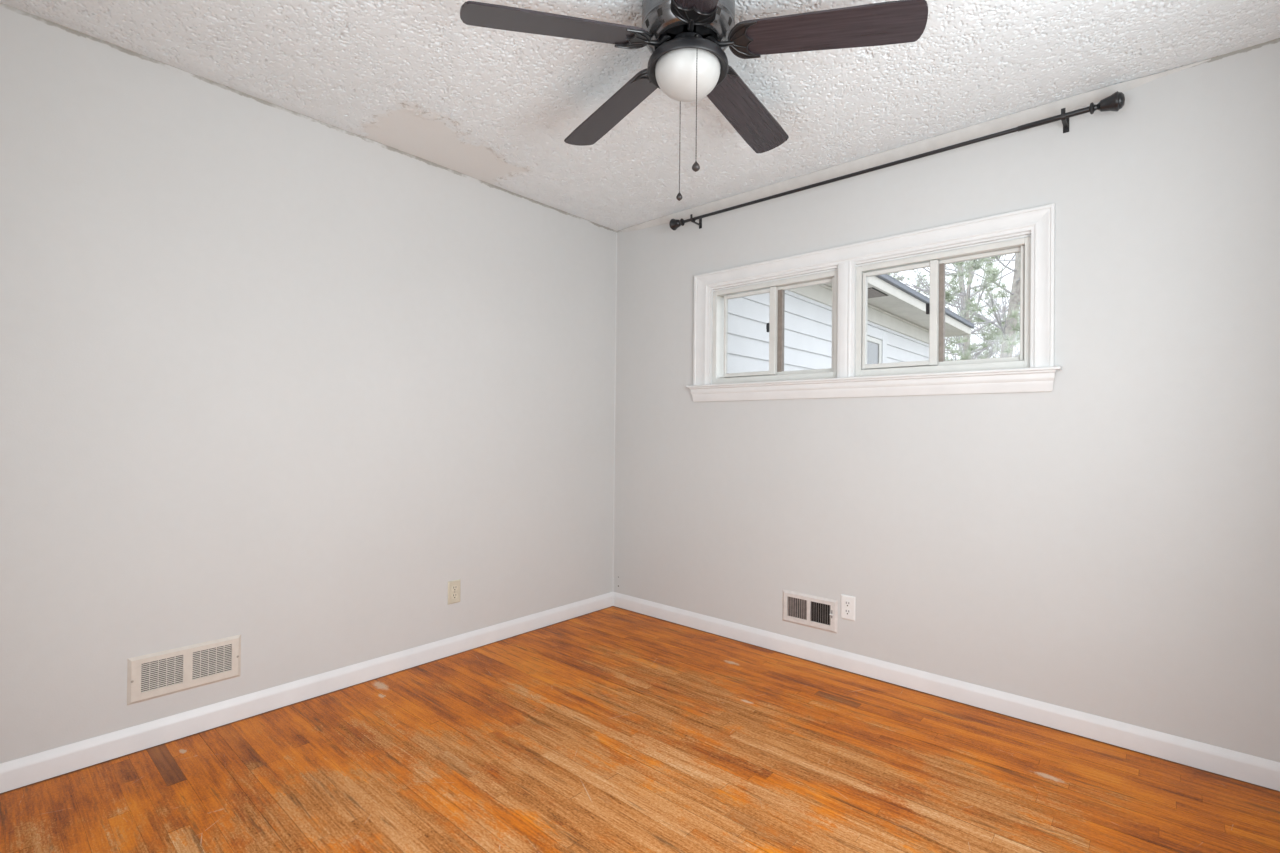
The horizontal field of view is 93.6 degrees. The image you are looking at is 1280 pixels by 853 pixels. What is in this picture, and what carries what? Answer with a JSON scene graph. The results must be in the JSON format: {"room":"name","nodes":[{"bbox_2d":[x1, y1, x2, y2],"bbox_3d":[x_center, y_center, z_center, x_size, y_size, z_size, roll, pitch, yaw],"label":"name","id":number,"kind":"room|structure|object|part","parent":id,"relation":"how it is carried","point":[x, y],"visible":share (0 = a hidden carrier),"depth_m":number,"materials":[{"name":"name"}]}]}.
{"room":"empty bedroom","nodes":[
{"label":"empty bedroom","id":0,"kind":"room"},
{"bbox_2d":[0,3,616,763],"bbox_3d":[-1.257,-0.073,2.788,0.140,2.480,3.430,0,0,41],"label":"wall","id":1,"kind":"structure","parent":0,"point":[281,379],"depth_m":2.39,"materials":[{"name":"grey paint"}]},
{"bbox_2d":[127,634,240,704],"bbox_3d":[-1.667,0.890,2.214,0.010,0.163,0.341,0,0,41],"label":"air vent","id":2,"kind":"object","parent":1,"relation":"in","point":[167,672],"visible":1,"depth_m":2.20,"materials":[{"name":"beige metal"}]},
{"bbox_3d":[-1.716,0.887,2.159,0.008,0.102,0.120,0,0,41],"label":"louver panel","id":3,"kind":"part","parent":2,"relation":"part of","materials":[{"name":"beige metal"}]},
{"bbox_3d":[-1.617,0.888,2.272,0.008,0.102,0.124,0,0,41],"label":"louver panel","id":4,"kind":"part","parent":2,"relation":"part of","materials":[{"name":"beige metal"}]},
{"bbox_2d":[0,592,612,792],"bbox_3d":[-1.211,1.101,2.729,0.014,0.086,3.150,0,0,41],"label":"baseboard","id":5,"kind":"structure","parent":1,"relation":"attached to","point":[17,773],"depth_m":2.37,"materials":[{"name":"white paint"}]},
{"bbox_2d":[448,579,459,604],"bbox_3d":[-0.940,0.837,3.041,0.008,0.115,0.070,0,0,41],"label":"wall outlet","id":6,"kind":"object","parent":1,"relation":"attached to","point":[453,586],"visible":1,"depth_m":3.04,"materials":[{"name":"beige plastic"}]},
{"bbox_2d":[451,593,457,598],"bbox_3d":[-0.938,0.857,3.039,0.003,0.028,0.034,0,0,41],"label":"socket","id":7,"kind":"object","parent":6,"relation":"attached to","point":[453,595],"depth_m":3.04,"materials":[{"name":"beige plastic"}]},
{"bbox_2d":[452,585,457,590],"bbox_3d":[-0.937,0.818,3.040,0.003,0.028,0.034,0,0,41],"label":"socket","id":8,"kind":"object","parent":6,"relation":"attached to","point":[454,587],"depth_m":3.04,"materials":[{"name":"beige plastic"}]},
{"bbox_2d":[0,606,1279,852],"bbox_3d":[-0.016,1.212,1.676,3.480,0.120,3.430,0,0,41],"label":"floor","id":9,"kind":"structure","parent":0,"point":[612,729],"depth_m":2.00,"materials":[{"name":"brown wood"}]},
{"bbox_2d":[0,0,1279,230],"bbox_3d":[0.010,-1.361,1.693,3.480,0.153,3.430,0,0,41],"label":"ceiling","id":10,"kind":"structure","parent":0,"point":[496,107],"depth_m":2.18,"materials":[{"name":"white paint"}]},
{"bbox_2d":[460,0,927,200],"bbox_3d":[0.154,-1.003,1.859,1.270,0.564,1.251,0,0,41],"label":"ceiling fan","id":11,"kind":"object","parent":10,"relation":"hanging from","point":[687,41],"visible":1,"depth_m":1.74,"materials":[{"name":"brown wood"}]},
{"bbox_3d":[-0.230,-1.131,1.697,0.535,0.007,0.137,-4,13,-18],"label":"blade","id":12,"kind":"part","parent":11,"relation":"part of","materials":[{"name":"black wood"}]},
{"bbox_3d":[-0.091,-1.126,2.141,0.137,0.007,0.535,-14,4,-37],"label":"blade","id":13,"kind":"part","parent":11,"relation":"part of","materials":[{"name":"black wood"}]},
{"bbox_3d":[0.057,-1.158,1.794,0.095,0.049,0.040,1,0,-18],"label":"arm","id":14,"kind":"part","parent":11,"relation":"part of","materials":[{"name":"black metal"}]},
{"bbox_3d":[0.126,-0.737,1.921,0.020,0.032,0.020,0,0,41],"label":"pull knob","id":15,"kind":"part","parent":11,"relation":"part of","materials":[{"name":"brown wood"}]},
{"bbox_3d":[0.129,-0.945,1.911,0.004,0.384,0.026,1,0,-8],"label":"pull chain","id":16,"kind":"part","parent":11,"relation":"part of","materials":[{"name":"metal"}]},
{"bbox_3d":[0.144,-1.047,1.823,0.197,0.087,0.197,0,0,41],"label":"globe","id":17,"kind":"part","parent":11,"relation":"part of"},
{"bbox_3d":[0.146,-1.158,1.731,0.040,0.049,0.095,1,0,0],"label":"arm","id":18,"kind":"part","parent":11,"relation":"part of","materials":[{"name":"black metal"}]},
{"bbox_3d":[0.158,-0.946,1.727,0.005,0.376,0.038,1,0,-10],"label":"pull chain","id":19,"kind":"part","parent":11,"relation":"part of","materials":[{"name":"metal"}]},
{"bbox_3d":[0.159,-0.741,1.709,0.024,0.034,0.024,0,0,41],"label":"pull knob","id":20,"kind":"part","parent":11,"relation":"part of","materials":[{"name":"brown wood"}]},
{"bbox_3d":[0.149,-1.128,1.427,0.137,0.006,0.535,13,4,-1],"label":"blade","id":21,"kind":"part","parent":11,"relation":"part of","materials":[{"name":"brown wood"}]},
{"bbox_3d":[0.234,-1.157,1.796,0.095,0.049,0.040,0,0,18],"label":"arm","id":22,"kind":"part","parent":11,"relation":"part of","materials":[{"name":"black metal"}]},
{"bbox_3d":[0.374,-1.122,2.146,0.137,0.006,0.535,-14,-13,34],"label":"blade","id":23,"kind":"part","parent":11,"relation":"part of","materials":[{"name":"brown wood"}]},
{"bbox_3d":[0.523,-1.123,1.705,0.535,0.007,0.137,5,-11,17],"label":"blade","id":24,"kind":"part","parent":11,"relation":"part of","materials":[{"name":"brown wood"}]},
{"bbox_2d":[614,38,1279,762],"bbox_3d":[1.083,-0.049,2.920,3.200,2.480,0.140,0,0,41],"label":"wall","id":25,"kind":"structure","parent":0,"point":[1105,543],"depth_m":2.36,"materials":[{"name":"grey paint"}]},
{"bbox_2d":[613,233,616,591],"bbox_3d":[-0.164,-0.094,3.921,0.005,2.342,0.005,0,0,41],"label":"trim","id":26,"kind":"structure","parent":25,"relation":"attached to","point":[616,233],"depth_m":3.92,"materials":[{"name":"grey paint"}]},
{"bbox_2d":[782,589,837,633],"bbox_3d":[0.843,0.925,3.010,0.295,0.162,0.020,0,0,41],"label":"air vent","id":27,"kind":"object","parent":25,"relation":"in","point":[806,607],"visible":1,"depth_m":3.01,"materials":[{"name":"white metal"}]},
{"bbox_3d":[0.800,0.922,3.055,0.108,0.100,0.007,0,0,41],"label":"fin panel","id":28,"kind":"part","parent":27,"relation":"part of","materials":[{"name":"grey metal"}]},
{"bbox_3d":[0.893,0.923,2.973,0.105,0.100,0.007,0,0,41],"label":"fin panel","id":29,"kind":"part","parent":27,"relation":"part of","materials":[{"name":"black metal"}]},
{"bbox_2d":[841,594,854,620],"bbox_3d":[0.997,0.870,2.883,0.070,0.115,0.008,0,0,41],"label":"wall outlet","id":30,"kind":"object","parent":25,"relation":"attached to","point":[847,602],"visible":1,"depth_m":2.88,"materials":[{"name":"white plastic"}]},
{"bbox_2d":[844,601,850,606],"bbox_3d":[0.996,0.850,2.881,0.034,0.028,0.003,0,0,41],"label":"socket","id":31,"kind":"object","parent":30,"relation":"attached to","point":[846,603],"depth_m":2.88,"materials":[{"name":"white plastic"}]},
{"bbox_2d":[844,609,850,614],"bbox_3d":[0.995,0.889,2.881,0.034,0.028,0.003,0,0,41],"label":"socket","id":32,"kind":"object","parent":30,"relation":"attached to","point":[846,611],"depth_m":2.88,"materials":[{"name":"white plastic"}]},
{"bbox_2d":[686,203,1061,401],"bbox_3d":[1.001,-0.507,2.964,1.790,0.734,0.172,0,0,41],"label":"window","id":33,"kind":"structure","parent":25,"relation":"in","point":[1030,232],"depth_m":2.80,"materials":[{"name":"paint"}]},
{"bbox_3d":[0.602,-0.509,3.298,0.326,0.467,0.028,0,0,41],"label":"sash frame","id":34,"kind":"part","parent":33,"relation":"part of","materials":[{"name":"plastic"}]},
{"bbox_3d":[0.723,-0.504,3.226,0.747,0.533,0.085,0,0,41],"label":"frame","id":35,"kind":"part","parent":33,"relation":"part of","materials":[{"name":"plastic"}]},
{"bbox_3d":[0.849,-0.508,3.110,0.354,0.470,0.044,0,0,41],"label":"sash frame","id":36,"kind":"part","parent":33,"relation":"part of","materials":[{"name":"plastic"}]},
{"bbox_3d":[0.988,-0.230,2.951,1.790,0.017,0.142,0,0,41],"label":"sill","id":37,"kind":"part","parent":33,"relation":"part of","materials":[{"name":"paint"}]},
{"bbox_3d":[1.196,-0.506,2.775,0.334,0.467,0.028,0,0,41],"label":"sash frame","id":38,"kind":"part","parent":33,"relation":"part of","materials":[{"name":"plastic"}]},
{"bbox_3d":[1.336,-0.501,2.688,0.718,0.533,0.085,0,0,41],"label":"frame","id":39,"kind":"part","parent":33,"relation":"part of","materials":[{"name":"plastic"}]},
{"bbox_3d":[1.449,-0.505,2.582,0.359,0.470,0.044,0,0,41],"label":"sash frame","id":40,"kind":"part","parent":33,"relation":"part of","materials":[{"name":"plastic"}]},
{"bbox_2d":[669,91,1124,229],"bbox_3d":[0.978,-1.180,2.864,2.081,0.068,0.108,0,0,41],"label":"curtain rod","id":41,"kind":"object","parent":25,"relation":"attached to","point":[1116,101],"visible":1,"depth_m":2.50,"materials":[{"name":"black metal"}]},
{"bbox_3d":[0.877,-1.181,2.925,1.705,0.016,0.016,0,0,41],"label":"rod","id":42,"kind":"part","parent":41,"relation":"part of","materials":[{"name":"black metal"}]},
{"bbox_3d":[1.585,-1.178,2.302,0.238,0.020,0.020,0,0,41],"label":"rod","id":43,"kind":"part","parent":41,"relation":"part of","materials":[{"name":"black metal"}]},
{"bbox_2d":[613,592,1279,790],"bbox_3d":[1.020,1.125,2.854,3.200,0.086,0.014,0,0,41],"label":"baseboard","id":44,"kind":"structure","parent":25,"relation":"attached to","point":[1259,771],"depth_m":2.45,"materials":[{"name":"white paint"}]},
{"label":"outside","id":45,"kind":"structure","parent":0,"visible":0},
{"bbox_3d":[29.586,2.354,37.748,120.000,0.150,89.859,0,0,41],"label":"lawn","id":46,"kind":"structure","parent":45,"visible":0},
{"bbox_2d":[727,274,974,372],"bbox_3d":[0.298,-0.224,7.018,5.365,3.874,4.967,0,0,41],"label":"house wing","id":47,"kind":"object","parent":46,"relation":"on","point":[898,320],"visible":0.21,"depth_m":4.80,"materials":[{"name":"white plastic"}]},
{"bbox_3d":[2.052,-0.318,5.495,0.020,1.030,0.760,0,0,41],"label":"pane","id":48,"kind":"part","parent":47,"relation":"part of","materials":[{"name":"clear glass"}]},
{"bbox_3d":[2.053,-0.318,5.493,0.034,1.030,0.760,0,0,41],"label":"sash","id":49,"kind":"part","parent":47,"relation":"part of","materials":[{"name":"plastic"}]},
{"bbox_3d":[1.974,-1.110,5.358,0.022,0.022,4.667,0,0,41],"label":"bed mould","id":50,"kind":"part","parent":47,"relation":"part of","materials":[{"name":"paint"}]},
{"bbox_2d":[868,287,888,297],"bbox_3d":[1.928,-1.121,5.070,0.210,0.006,0.370,0,0,41],"label":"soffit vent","id":51,"kind":"object","parent":47,"relation":"attached to","point":[873,292],"depth_m":5.05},
{"bbox_2d":[888,272,1000,360],"bbox_3d":[8.229,-2.933,19.882,4.916,9.806,5.617,1,0,-17],"label":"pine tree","id":52,"kind":"object","parent":46,"relation":"on","point":[890,274],"visible":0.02,"depth_m":18.53,"materials":[{"name":"green plant"}]},
{"bbox_2d":[891,253,1019,359],"bbox_3d":[8.368,-2.737,15.543,5.880,9.360,5.603,1,0,-40],"label":"bare tree","id":53,"kind":"object","parent":46,"relation":"on","point":[927,288],"visible":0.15,"depth_m":15.29,"materials":[{"name":"grey plant"}]},
{"bbox_2d":[899,263,1019,358],"bbox_3d":[13.919,-4.433,26.856,6.723,12.988,7.528,0,0,41],"label":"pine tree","id":54,"kind":"object","parent":46,"relation":"on","point":[961,269],"visible":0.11,"depth_m":26.14,"materials":[{"name":"green plant"}]},
{"bbox_2d":[924,253,1019,360],"bbox_3d":[6.771,-2.262,11.260,3.780,8.327,6.357,0,0,28],"label":"pine tree","id":55,"kind":"object","parent":46,"relation":"on","point":[1010,329],"visible":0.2,"depth_m":10.90,"materials":[{"name":"green plant"}]},
{"bbox_2d":[950,255,1019,358],"bbox_3d":[21.255,-4.672,33.750,8.388,13.720,9.029,1,0,-33],"label":"bare tree","id":56,"kind":"object","parent":46,"relation":"on","point":[1006,306],"visible":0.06,"depth_m":34.12,"materials":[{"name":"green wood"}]}
]}

